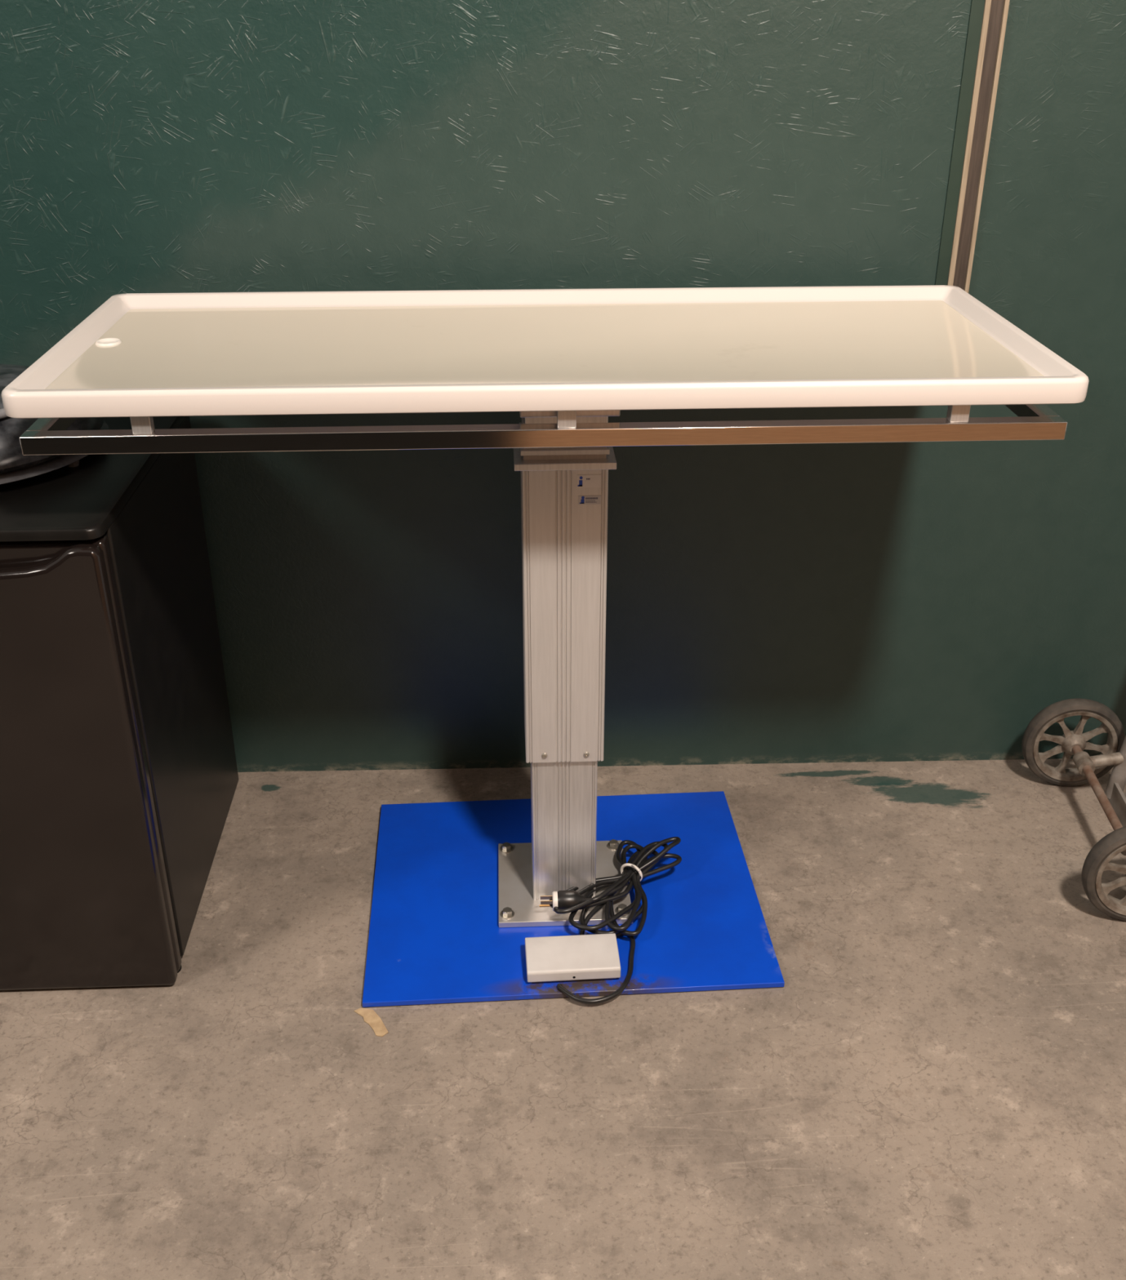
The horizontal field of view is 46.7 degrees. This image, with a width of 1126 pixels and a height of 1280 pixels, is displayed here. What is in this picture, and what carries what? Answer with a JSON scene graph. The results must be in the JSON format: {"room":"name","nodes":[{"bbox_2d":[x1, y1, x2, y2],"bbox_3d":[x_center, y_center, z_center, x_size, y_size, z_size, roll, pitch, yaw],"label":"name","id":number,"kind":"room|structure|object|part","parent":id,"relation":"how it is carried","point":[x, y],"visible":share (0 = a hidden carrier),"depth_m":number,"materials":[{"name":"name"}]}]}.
{"room":"storage room","nodes":[
{"label":"storage room","id":0,"kind":"room"},
{"bbox_2d":[0,0,1125,772],"bbox_3d":[-0.109,-1.357,1.976,6.400,3.600,0.120,-1,27,-2],"label":"wall","id":1,"kind":"structure","parent":0,"point":[910,601],"depth_m":2.28,"materials":[{"name":"green paint"}]},
{"bbox_2d":[934,0,984,284],"bbox_3d":[0.669,-1.722,1.745,0.021,2.700,0.005,-1,27,-2],"label":"trim","id":2,"kind":"structure","parent":1,"relation":"attached to","point":[976,10],"depth_m":2.19,"materials":[{"name":"green paint"}]},
{"bbox_2d":[946,0,1004,289],"bbox_3d":[0.700,-1.723,1.746,0.022,2.700,0.004,-1,27,-2],"label":"trim","id":3,"kind":"structure","parent":1,"relation":"attached to","point":[996,6],"depth_m":2.20,"materials":[{"name":"brown wood"}]},
{"bbox_2d":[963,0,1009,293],"bbox_3d":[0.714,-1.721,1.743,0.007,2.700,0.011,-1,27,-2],"label":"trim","id":4,"kind":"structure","parent":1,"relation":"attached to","point":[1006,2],"depth_m":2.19,"materials":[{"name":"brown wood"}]},
{"bbox_2d":[0,758,1125,1279],"bbox_3d":[-0.018,1.194,1.066,8.000,0.100,5.200,-1,27,-2],"label":"floor","id":5,"kind":"structure","parent":0,"point":[932,1086],"depth_m":1.96,"materials":[{"name":"concrete"}]},
{"bbox_2d":[0,416,238,990],"bbox_3d":[-0.901,0.081,2.227,0.498,0.813,0.615,-1,27,-2],"label":"mini fridge","id":6,"kind":"object","parent":5,"relation":"on","point":[119,775],"visible":0.94,"depth_m":2.02,"materials":[{"name":"black metal"}]},
{"bbox_2d":[0,364,109,484],"bbox_3d":[-0.954,-0.350,2.051,0.446,0.114,0.446,-1,27,-2],"label":"countertop appliance","id":7,"kind":"object","parent":6,"relation":"on","point":[15,466],"visible":0.34,"depth_m":1.95,"materials":[{"name":"black plastic"}]},
{"bbox_3d":[-0.885,-0.330,1.911,0.189,0.019,0.064,-7,28,-14],"label":"carry handle","id":8,"kind":"part","parent":7,"relation":"part of","materials":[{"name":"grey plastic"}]},
{"bbox_2d":[353,1008,388,1036],"bbox_3d":[-0.304,0.610,2.086,0.026,0.002,0.077,-20,33,-33],"label":"scrap","id":9,"kind":"object","parent":5,"relation":"on","point":[370,1016],"visible":1,"depth_m":2.09,"materials":[{"name":"beige paper"}]},
{"bbox_2d":[0,284,1088,1007],"bbox_3d":[-0.023,-0.001,2.162,1.427,1.018,0.610,-1,27,-2],"label":"examination table","id":10,"kind":"object","parent":5,"relation":"on","point":[459,886],"visible":0.98,"depth_m":2.01,"materials":[{"name":"beige plastic"}]},
{"bbox_3d":[-0.027,-0.392,1.973,1.390,0.026,0.545,-1,27,-2],"label":"rail","id":11,"kind":"part","parent":10,"relation":"part of","materials":[{"name":"metal"}]},
{"bbox_3d":[0.000,-0.322,1.981,0.132,0.058,0.136,-1,27,-2],"label":"neck plate","id":12,"kind":"part","parent":10,"relation":"part of","materials":[{"name":"metal"}]},
{"bbox_3d":[0.000,-0.292,1.997,0.152,0.011,0.156,-1,27,-2],"label":"cap plate","id":13,"kind":"part","parent":10,"relation":"part of","materials":[{"name":"metal"}]},
{"bbox_3d":[0.000,0.442,2.376,0.235,0.012,0.231,-1,27,-2],"label":"mounting plate","id":14,"kind":"part","parent":10,"relation":"part of","materials":[{"name":"metal"}]},
{"bbox_2d":[524,933,620,982],"bbox_3d":[0.015,0.532,2.176,0.156,0.033,0.088,-1,27,-2],"label":"foot pedal","id":15,"kind":"object","parent":10,"relation":"on","point":[582,957],"visible":1,"depth_m":2.16,"materials":[{"name":"grey plastic"}]},
{"bbox_3d":[0.001,0.452,2.380,0.705,0.010,0.580,-1,27,-2],"label":"plate","id":16,"kind":"part","parent":10,"relation":"part of","materials":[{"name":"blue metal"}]},
{"bbox_2d":[539,836,681,1004],"bbox_3d":[0.065,0.462,2.269,0.197,0.075,0.403,10,29,19],"label":"power cord","id":17,"kind":"object","parent":10,"relation":"on","point":[637,867],"visible":0.98,"depth_m":2.27,"materials":[{"name":"black rubber"}]},
{"bbox_2d":[1021,697,1125,920],"bbox_3d":[1.123,-0.183,2.189,0.406,1.316,0.490,2,27,4],"label":"wheeled cart","id":18,"kind":"object","parent":5,"relation":"on","point":[1089,769],"visible":1,"depth_m":2.60,"materials":[{"name":"metal"}]},
{"bbox_3d":[1.185,-0.204,2.209,0.246,1.297,0.292,-1,27,-2],"label":"truck frame","id":19,"kind":"part","parent":18,"relation":"part of","materials":[{"name":"grey paint"}]},
{"bbox_3d":[1.201,0.367,2.490,0.250,0.056,0.320,2,27,4],"label":"toe plate","id":20,"kind":"part","parent":18,"relation":"part of","materials":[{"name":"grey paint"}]}
]}

